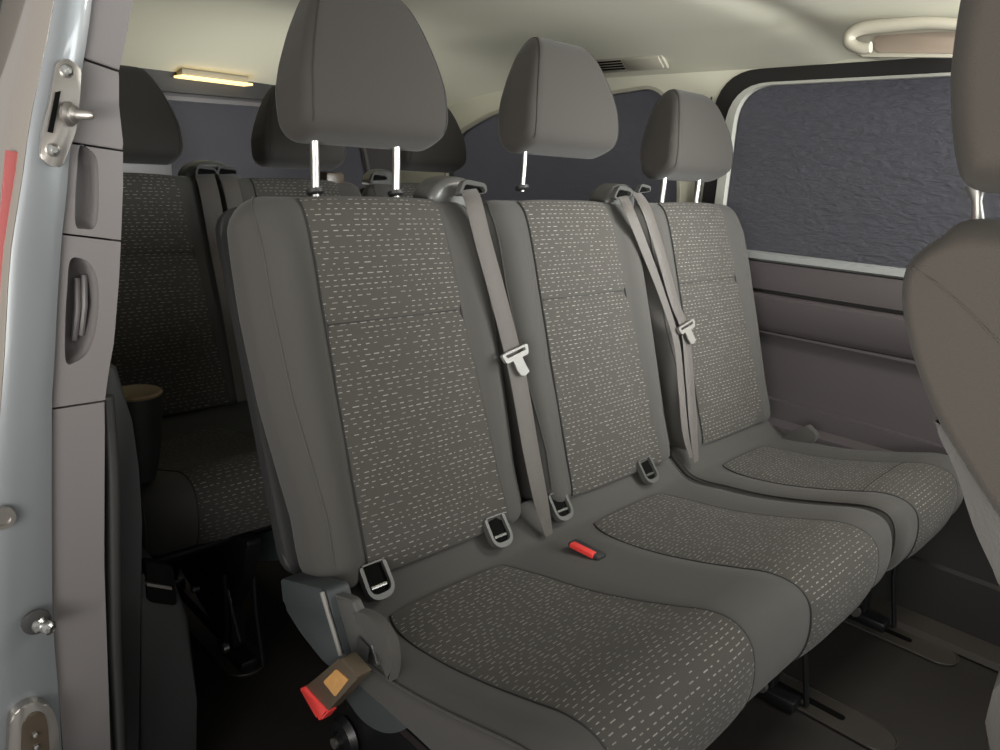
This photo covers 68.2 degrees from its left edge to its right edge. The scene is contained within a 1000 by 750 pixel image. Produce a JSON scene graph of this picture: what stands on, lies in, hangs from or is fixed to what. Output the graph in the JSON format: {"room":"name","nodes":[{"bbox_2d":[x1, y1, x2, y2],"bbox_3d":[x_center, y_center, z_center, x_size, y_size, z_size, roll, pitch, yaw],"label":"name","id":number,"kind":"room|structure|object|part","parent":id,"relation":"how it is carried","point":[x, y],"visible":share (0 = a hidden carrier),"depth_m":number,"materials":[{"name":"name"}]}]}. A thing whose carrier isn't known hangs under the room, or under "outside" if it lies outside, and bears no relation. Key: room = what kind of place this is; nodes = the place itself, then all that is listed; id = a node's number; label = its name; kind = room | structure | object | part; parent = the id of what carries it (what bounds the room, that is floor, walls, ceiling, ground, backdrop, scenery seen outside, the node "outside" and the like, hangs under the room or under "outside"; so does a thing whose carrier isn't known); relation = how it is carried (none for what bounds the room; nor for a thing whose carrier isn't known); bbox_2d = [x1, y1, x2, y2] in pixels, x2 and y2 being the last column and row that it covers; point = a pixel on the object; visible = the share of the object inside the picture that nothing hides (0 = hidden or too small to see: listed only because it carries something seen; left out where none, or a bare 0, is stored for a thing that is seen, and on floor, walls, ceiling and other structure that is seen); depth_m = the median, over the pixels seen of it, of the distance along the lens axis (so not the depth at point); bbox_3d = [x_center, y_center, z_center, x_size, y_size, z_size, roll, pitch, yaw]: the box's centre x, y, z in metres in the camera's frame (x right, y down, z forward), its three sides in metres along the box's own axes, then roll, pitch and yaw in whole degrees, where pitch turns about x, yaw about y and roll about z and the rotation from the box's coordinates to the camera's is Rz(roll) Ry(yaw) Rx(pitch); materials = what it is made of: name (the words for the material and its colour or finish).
{"room":"vehicle interior","nodes":[
{"label":"vehicle interior","id":0,"kind":"room"},
{"bbox_2d":[39,59,95,166],"bbox_3d":[-0.493,-0.297,0.839,0.055,0.119,0.036,-12,21,-43],"label":"latch","id":1,"kind":"object","parent":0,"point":[62,116],"depth_m":0.84,"materials":[{"name":"silver metal"}]},
{"bbox_2d":[163,92,391,170],"bbox_3d":[-1.111,-0.449,2.739,1.820,1.420,0.050,-12,21,-43],"label":"wall","id":2,"kind":"structure","parent":0,"point":[378,158],"depth_m":3.13,"materials":[{"name":"grey plastic"}]},
{"bbox_2d":[141,68,272,99],"bbox_3d":[-1.047,-1.027,2.538,1.650,0.154,0.035,-12,21,-43],"label":"trim","id":3,"kind":"structure","parent":2,"relation":"attached to","point":[165,80],"depth_m":2.55,"materials":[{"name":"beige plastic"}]},
{"bbox_2d":[164,95,369,188],"bbox_3d":[-1.053,-0.765,2.669,1.470,0.470,0.030,-12,21,-43],"label":"window","id":4,"kind":"structure","parent":2,"relation":"in","point":[217,130],"depth_m":2.70,"materials":[{"name":"grey glass"}]},
{"bbox_2d":[120,0,960,105],"bbox_3d":[0.234,-0.647,1.296,1.770,0.320,3.740,-12,21,-43],"label":"ceiling","id":5,"kind":"structure","parent":0,"point":[475,45],"depth_m":1.99,"materials":[{"name":"beige fabric"}]},
{"bbox_2d":[174,68,252,85],"bbox_3d":[-0.987,-1.024,2.542,0.250,0.030,0.090,-12,21,-43],"label":"recessed light","id":6,"kind":"object","parent":5,"relation":"in","point":[183,73],"visible":0.95,"depth_m":2.52,"materials":[{"name":"beige plastic"}]},
{"bbox_2d":[596,55,668,72],"bbox_3d":[0.380,-0.934,2.212,0.052,0.042,0.270,-12,21,-43],"label":"ceiling vent","id":7,"kind":"object","parent":5,"relation":"in","point":[651,62],"visible":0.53,"depth_m":2.19,"materials":[{"name":"beige plastic"}]},
{"bbox_3d":[0.421,-0.914,2.167,0.037,0.030,0.125,-12,21,-43],"label":"lid","id":8,"kind":"part","parent":7,"relation":"part of","materials":[{"name":"beige plastic"}]},
{"bbox_2d":[842,16,956,57],"bbox_3d":[0.881,-0.714,1.568,0.062,0.088,0.292,-12,21,-43],"label":"handle","id":9,"kind":"object","parent":5,"relation":"attached to","point":[919,36],"visible":0.8,"depth_m":1.58,"materials":[{"name":"beige plastic"}]},
{"bbox_2d":[190,497,997,749],"bbox_3d":[0.141,0.675,1.662,1.860,0.040,3.770,-12,21,-43],"label":"floor","id":10,"kind":"structure","parent":0,"point":[927,705],"depth_m":1.57,"materials":[{"name":"rubber"}]},
{"bbox_2d":[74,65,361,672],"bbox_3d":[-0.563,-0.087,1.831,0.931,1.259,0.797,-12,21,-43],"label":"seat","id":11,"kind":"object","parent":10,"relation":"on","point":[205,512],"visible":0.35,"depth_m":1.78,"materials":[{"name":"grey fabric"}]},
{"bbox_2d":[122,384,162,482],"bbox_3d":[-0.642,0.107,1.315,0.086,0.166,0.086,-12,21,-43],"label":"cup holder","id":12,"kind":"object","parent":11,"relation":"on","point":[144,401],"visible":0.75,"depth_m":1.29,"materials":[{"name":"black plastic"}]},
{"bbox_3d":[-0.853,-0.197,1.789,0.289,0.558,0.215,-12,21,-43],"label":"backrest panel","id":13,"kind":"part","parent":11,"relation":"part of","materials":[{"name":"fabric"}]},
{"bbox_2d":[140,400,254,555],"bbox_3d":[-0.492,0.151,1.815,0.915,0.151,0.542,-12,21,-43],"label":"cushion","id":14,"kind":"object","parent":11,"relation":"on","point":[202,491],"depth_m":1.44,"materials":[{"name":"grey fabric"}]},
{"bbox_3d":[-0.881,-0.187,1.803,0.466,0.581,0.274,-12,21,-43],"label":"backrest","id":15,"kind":"part","parent":11,"relation":"part of","materials":[{"name":"grey fabric"}]},
{"bbox_3d":[-0.497,0.259,1.841,0.850,0.028,0.378,-12,21,-43],"label":"seat frame","id":16,"kind":"part","parent":11,"relation":"part of","materials":[{"name":"black metal"}]},
{"bbox_3d":[-0.620,0.196,1.619,0.262,0.140,0.446,-12,21,-43],"label":"cushion panel","id":17,"kind":"part","parent":11,"relation":"part of","materials":[{"name":"fabric"}]},
{"bbox_3d":[-0.681,0.418,1.695,0.028,0.308,0.527,-12,21,-43],"label":"seat leg","id":18,"kind":"part","parent":11,"relation":"part of","materials":[{"name":"black metal"}]},
{"bbox_3d":[-0.540,0.490,1.502,0.005,0.098,0.054,-12,21,-43],"label":"release lever","id":19,"kind":"part","parent":11,"relation":"part of","materials":[{"name":"black metal"}]},
{"bbox_3d":[-0.581,0.428,1.871,0.020,0.237,0.332,-12,21,-43],"label":"underseat panel","id":20,"kind":"part","parent":11,"relation":"part of","materials":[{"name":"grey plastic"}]},
{"bbox_3d":[-0.547,-0.256,2.119,0.466,0.581,0.274,-12,21,-43],"label":"backrest","id":21,"kind":"part","parent":11,"relation":"part of","materials":[{"name":"grey fabric"}]},
{"bbox_3d":[-0.519,-0.266,2.105,0.289,0.558,0.215,-12,21,-43],"label":"backrest panel","id":22,"kind":"part","parent":11,"relation":"part of","materials":[{"name":"fabric"}]},
{"bbox_3d":[-0.503,-0.577,2.202,0.062,0.055,0.050,-12,21,-43],"label":"release handle","id":23,"kind":"part","parent":11,"relation":"part of","materials":[{"name":"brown plastic"}]},
{"bbox_2d":[359,109,465,197],"bbox_3d":[-0.043,-0.359,2.275,0.491,0.936,0.810,-12,21,-43],"label":"seat","id":24,"kind":"object","parent":11,"relation":"attached to","point":[448,155],"visible":0.09,"depth_m":2.38,"materials":[{"name":"grey fabric"}]},
{"bbox_3d":[-0.206,-0.327,2.442,0.466,0.581,0.274,-12,21,-43],"label":"backrest","id":25,"kind":"part","parent":24,"relation":"part of","materials":[{"name":"grey fabric"}]},
{"bbox_3d":[-0.178,-0.337,2.427,0.289,0.558,0.215,-12,21,-43],"label":"backrest panel","id":26,"kind":"part","parent":24,"relation":"part of","materials":[{"name":"fabric"}]},
{"bbox_2d":[178,569,265,676],"bbox_3d":[-0.717,0.574,1.767,0.089,0.007,0.554,-12,21,-43],"label":"rail","id":27,"kind":"object","parent":10,"relation":"on","point":[201,627],"visible":0.37,"depth_m":1.70,"materials":[{"name":"grey metal"}]},
{"bbox_2d":[215,0,891,749],"bbox_3d":[0.142,0.067,1.266,1.029,1.338,0.805,-12,21,-43],"label":"seat","id":28,"kind":"object","parent":10,"relation":"on","point":[436,360],"visible":1,"depth_m":1.18,"materials":[{"name":"grey fabric"}]},
{"bbox_3d":[-0.293,-0.338,1.167,0.014,0.110,0.016,-12,21,-43],"label":"headrest post","id":29,"kind":"part","parent":28,"relation":"part of","materials":[{"name":"silver metal"}]},
{"bbox_3d":[-0.177,0.008,1.237,0.466,0.581,0.274,-12,21,-43],"label":"backrest","id":30,"kind":"part","parent":28,"relation":"part of","materials":[{"name":"grey fabric"}]},
{"bbox_3d":[-0.089,0.621,1.076,0.028,0.308,0.447,-12,21,-43],"label":"seat leg","id":31,"kind":"part","parent":28,"relation":"part of","materials":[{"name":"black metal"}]},
{"bbox_3d":[-0.179,-0.362,1.275,0.014,0.110,0.016,-12,21,-43],"label":"headrest post","id":32,"kind":"part","parent":28,"relation":"part of","materials":[{"name":"silver metal"}]},
{"bbox_3d":[-0.149,-0.002,1.222,0.289,0.558,0.215,-12,21,-43],"label":"backrest panel","id":33,"kind":"part","parent":28,"relation":"part of","materials":[{"name":"fabric"}]},
{"bbox_3d":[0.038,-0.016,1.331,0.034,0.036,0.014,-12,21,-43],"label":"tongue plate","id":34,"kind":"part","parent":28,"relation":"part of","materials":[{"name":"silver metal"}]},
{"bbox_3d":[0.048,-0.422,1.491,0.010,0.100,0.011,-12,21,-43],"label":"headrest post","id":35,"kind":"part","parent":28,"relation":"part of","materials":[{"name":"silver metal"}]},
{"bbox_3d":[0.224,0.452,1.284,0.892,0.028,0.440,-12,21,-43],"label":"seat frame","id":36,"kind":"part","parent":28,"relation":"part of","materials":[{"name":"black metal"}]},
{"bbox_3d":[0.085,0.389,1.053,0.306,0.143,0.446,-12,21,-43],"label":"cushion panel","id":37,"kind":"part","parent":28,"relation":"part of","materials":[{"name":"fabric"}]},
{"bbox_3d":[0.167,-0.063,1.561,0.476,0.581,0.275,-12,21,-43],"label":"backrest","id":38,"kind":"part","parent":28,"relation":"part of","materials":[{"name":"grey fabric"}]},
{"bbox_3d":[0.195,-0.073,1.547,0.289,0.558,0.215,-12,21,-43],"label":"backrest panel","id":39,"kind":"part","parent":28,"relation":"part of","materials":[{"name":"fabric"}]},
{"bbox_2d":[350,458,891,749],"bbox_3d":[0.218,0.345,1.254,0.941,0.151,0.542,-12,21,-43],"label":"cushion","id":40,"kind":"object","parent":28,"relation":"on","point":[626,603],"depth_m":1.11,"materials":[{"name":"grey fabric"}]},
{"bbox_3d":[0.423,0.320,1.374,0.276,0.140,0.446,-12,21,-43],"label":"cushion panel","id":41,"kind":"part","parent":28,"relation":"part of","materials":[{"name":"fabric"}]},
{"bbox_3d":[0.504,0.498,1.637,0.028,0.308,0.447,-12,21,-43],"label":"seat leg","id":42,"kind":"part","parent":28,"relation":"part of","materials":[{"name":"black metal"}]},
{"bbox_2d":[778,671,897,749],"bbox_3d":[0.573,0.670,1.674,0.089,0.007,0.614,-12,21,-43],"label":"rail","id":43,"kind":"object","parent":10,"relation":"on","point":[865,731],"visible":0.42,"depth_m":1.53,"materials":[{"name":"grey plastic"}]},
{"bbox_2d":[843,618,958,665],"bbox_3d":[0.868,0.609,1.953,0.089,0.007,0.614,-12,21,-43],"label":"rail","id":44,"kind":"object","parent":10,"relation":"on","point":[918,646],"visible":0.44,"depth_m":1.80,"materials":[{"name":"grey metal"}]},
{"bbox_2d":[632,89,963,632],"bbox_3d":[0.650,-0.007,1.747,0.508,1.277,0.790,-12,21,-43],"label":"seat","id":45,"kind":"object","parent":44,"relation":"on","point":[698,251],"visible":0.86,"depth_m":1.78,"materials":[{"name":"grey fabric"}]},
{"bbox_3d":[0.401,-0.458,1.821,0.014,0.095,0.017,-12,21,-43],"label":"headrest post","id":46,"kind":"part","parent":45,"relation":"part of","materials":[{"name":"silver metal"}]},
{"bbox_3d":[0.443,-0.090,1.717,0.035,0.035,0.014,-12,21,-43],"label":"tongue plate","id":47,"kind":"part","parent":45,"relation":"part of","materials":[{"name":"silver metal"}]},
{"bbox_3d":[0.515,-0.482,1.929,0.014,0.095,0.017,-12,21,-43],"label":"headrest post","id":48,"kind":"part","parent":45,"relation":"part of","materials":[{"name":"silver metal"}]},
{"bbox_3d":[0.513,-0.135,1.890,0.472,0.581,0.275,-12,21,-43],"label":"backrest","id":49,"kind":"part","parent":45,"relation":"part of","materials":[{"name":"grey fabric"}]},
{"bbox_3d":[0.541,-0.145,1.875,0.289,0.558,0.215,-12,21,-43],"label":"backrest panel","id":50,"kind":"part","parent":45,"relation":"part of","materials":[{"name":"fabric"}]},
{"bbox_2d":[669,420,963,570],"bbox_3d":[0.735,0.238,1.743,0.457,0.151,0.542,-12,21,-43],"label":"cushion","id":51,"kind":"object","parent":45,"relation":"on","point":[916,493],"depth_m":1.68,"materials":[{"name":"grey fabric"}]},
{"bbox_3d":[0.769,0.249,1.701,0.257,0.140,0.446,-12,21,-43],"label":"cushion panel","id":52,"kind":"part","parent":45,"relation":"part of","materials":[{"name":"fabric"}]},
{"bbox_3d":[0.841,0.432,1.943,0.028,0.308,0.467,-12,21,-43],"label":"seat leg","id":53,"kind":"part","parent":45,"relation":"part of","materials":[{"name":"black metal"}]},
{"bbox_2d":[902,0,999,749],"bbox_3d":[0.483,-0.014,0.500,0.483,0.522,0.300,-12,21,-43],"label":"seat","id":54,"kind":"object","parent":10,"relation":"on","point":[951,287],"visible":1,"depth_m":0.40,"materials":[{"name":"grey fabric"}]},
{"bbox_3d":[0.485,0.041,0.510,0.482,0.276,0.285,-12,21,-43],"label":"backrest","id":55,"kind":"part","parent":54,"relation":"part of","materials":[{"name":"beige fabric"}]},
{"bbox_3d":[0.312,-0.109,0.485,0.013,0.032,0.018,-12,21,-43],"label":"headrest post","id":56,"kind":"part","parent":54,"relation":"part of","materials":[{"name":"silver metal"}]},
{"bbox_2d":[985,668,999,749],"bbox_3d":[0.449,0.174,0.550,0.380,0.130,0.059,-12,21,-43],"label":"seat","id":57,"kind":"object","parent":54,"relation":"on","point":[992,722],"depth_m":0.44,"materials":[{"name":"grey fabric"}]},
{"bbox_2d":[400,59,880,202],"bbox_3d":[0.840,-0.169,2.054,0.050,1.450,3.720,-12,21,-43],"label":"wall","id":58,"kind":"structure","parent":0,"point":[709,84],"depth_m":2.25,"materials":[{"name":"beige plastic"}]},
{"bbox_2d":[444,86,679,203],"bbox_3d":[0.169,-0.770,2.612,0.030,0.440,1.143,-12,21,-43],"label":"window","id":59,"kind":"structure","parent":58,"relation":"in","point":[487,162],"depth_m":2.57,"materials":[{"name":"grey glass"}]},
{"bbox_2d":[694,97,711,202],"bbox_3d":[0.589,-0.586,2.178,0.012,0.440,0.017,-12,21,-43],"label":"trim","id":60,"kind":"structure","parent":58,"relation":"attached to","point":[710,97],"depth_m":2.19,"materials":[{"name":"black"}]},
{"bbox_2d":[702,58,999,267],"bbox_3d":[1.236,-0.386,1.565,0.034,0.586,1.800,-12,21,-43],"label":"window","id":61,"kind":"structure","parent":58,"relation":"in","point":[853,161],"depth_m":1.90,"materials":[{"name":"glass cloth"},{"name":"light grey plastic"},{"name":"black rubber"}]},
{"bbox_3d":[1.239,-0.367,1.563,0.030,0.549,1.725,-12,21,-43],"label":"frame","id":62,"kind":"part","parent":61,"relation":"part of","materials":[{"name":"grey"}]},
{"bbox_2d":[747,249,999,646],"bbox_3d":[1.266,0.270,1.609,0.075,0.886,2.120,-12,21,-43],"label":"door panel","id":63,"kind":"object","parent":58,"relation":"in","point":[838,359],"depth_m":1.91,"materials":[{"name":"grey plastic"}]},
{"bbox_3d":[1.300,-0.095,1.522,0.035,0.079,2.120,-12,21,-43],"label":"rail","id":64,"kind":"part","parent":63,"relation":"part of","materials":[{"name":"grey plastic"}]},
{"bbox_3d":[1.298,-0.053,1.548,0.008,0.215,2.100,-12,21,-43],"label":"backing panel","id":65,"kind":"part","parent":63,"relation":"part of","materials":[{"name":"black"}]},
{"bbox_3d":[1.291,0.001,1.544,0.047,0.106,2.120,-12,21,-43],"label":"armrest rail","id":66,"kind":"part","parent":63,"relation":"part of","materials":[{"name":"grey plastic"}]},
{"bbox_3d":[1.281,0.167,1.611,0.010,0.245,2.050,-12,21,-43],"label":"pocket panel","id":67,"kind":"part","parent":63,"relation":"part of","materials":[{"name":"grey plastic"}]},
{"bbox_3d":[1.264,0.307,1.619,0.075,0.070,2.120,-12,21,-43],"label":"rail","id":68,"kind":"part","parent":63,"relation":"part of","materials":[{"name":"grey"}]},
{"bbox_3d":[1.269,0.515,1.692,0.030,0.370,2.120,-12,21,-43],"label":"kick panel","id":69,"kind":"part","parent":63,"relation":"part of","materials":[{"name":"black plastic"}]},
{"bbox_2d":[868,594,999,671],"bbox_3d":[0.754,0.529,2.184,0.105,0.028,3.500,-12,21,-43],"label":"trim","id":70,"kind":"structure","parent":58,"relation":"attached to","point":[974,649],"depth_m":1.82,"materials":[{"name":"grey plastic"}]},
{"bbox_3d":[-1.186,-0.107,1.599,0.100,1.360,1.560,-12,21,-43],"label":"wall","id":71,"kind":"structure","parent":0,"visible":0},
{"bbox_2d":[0,506,15,529],"bbox_3d":[-0.604,0.174,0.897,0.030,0.030,0.004,-12,21,-43],"label":"plug","id":72,"kind":"object","parent":71,"relation":"attached to","point":[7,514],"visible":1,"depth_m":0.90,"materials":[{"name":"silver metal"}]},
{"bbox_2d":[5,697,59,749],"bbox_3d":[-0.623,0.498,0.983,0.064,0.146,0.023,-12,21,-43],"label":"plate","id":73,"kind":"object","parent":71,"relation":"attached to","point":[31,724],"visible":1,"depth_m":0.97,"materials":[{"name":"silver metal"}]},
{"bbox_2d":[21,609,56,634],"bbox_3d":[-0.589,0.320,0.945,0.036,0.034,0.027,-12,21,-43],"label":"bolt","id":74,"kind":"object","parent":71,"relation":"attached to","point":[37,621],"visible":1,"depth_m":0.94,"materials":[{"name":"silver metal"}]},
{"bbox_2d":[0,0,132,749],"bbox_3d":[-1.157,-0.117,1.508,0.301,1.136,1.719,-12,21,-43],"label":"trim","id":75,"kind":"structure","parent":71,"relation":"attached to","point":[60,256],"depth_m":0.92,"materials":[{"name":"grey metal"}]},
{"bbox_3d":[-0.592,0.322,1.038,0.098,0.599,0.070,-12,21,-43],"label":"pillar trim","id":76,"kind":"part","parent":75,"relation":"part of","materials":[{"name":"grey plastic"}]},
{"bbox_3d":[-0.545,-0.076,0.954,0.097,0.214,0.070,-12,21,-43],"label":"latch trim","id":77,"kind":"part","parent":75,"relation":"part of","materials":[{"name":"grey plastic"}]},
{"bbox_3d":[-0.521,-0.230,0.927,0.076,0.114,0.070,-12,21,-43],"label":"grip trim","id":78,"kind":"part","parent":75,"relation":"part of","materials":[{"name":"grey plastic"}]},
{"bbox_3d":[-0.508,-0.330,0.907,0.059,0.099,0.070,-12,21,-43],"label":"pillar trim","id":79,"kind":"part","parent":75,"relation":"part of","materials":[{"name":"grey plastic"}]},
{"bbox_3d":[-0.483,-0.436,0.897,0.069,0.126,0.070,-12,21,-43],"label":"pillar trim","id":80,"kind":"part","parent":75,"relation":"part of","materials":[{"name":"grey plastic"}]},
{"bbox_2d":[103,394,126,749],"bbox_3d":[-0.551,0.332,1.057,0.048,0.626,0.018,-12,21,-43],"label":"door seal","id":81,"kind":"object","parent":71,"relation":"attached to","point":[112,474],"depth_m":1.04,"materials":[{"name":"grey rubber"}]},
{"bbox_2d":[104,363,196,749],"bbox_3d":[-0.720,0.313,1.302,0.168,0.802,0.462,-12,21,-43],"label":"trim","id":82,"kind":"structure","parent":71,"relation":"attached to","point":[160,695],"depth_m":1.18,"materials":[{"name":"black plastic"}]},
{"bbox_3d":[-0.687,0.302,1.217,0.103,0.733,0.300,-12,21,-43],"label":"step panel","id":83,"kind":"part","parent":82,"relation":"part of","materials":[{"name":"black plastic"}]},
{"bbox_3d":[-0.711,0.472,1.373,0.105,0.460,0.450,-12,21,-43],"label":"step panel","id":84,"kind":"part","parent":82,"relation":"part of","materials":[{"name":"black plastic"}]}
]}

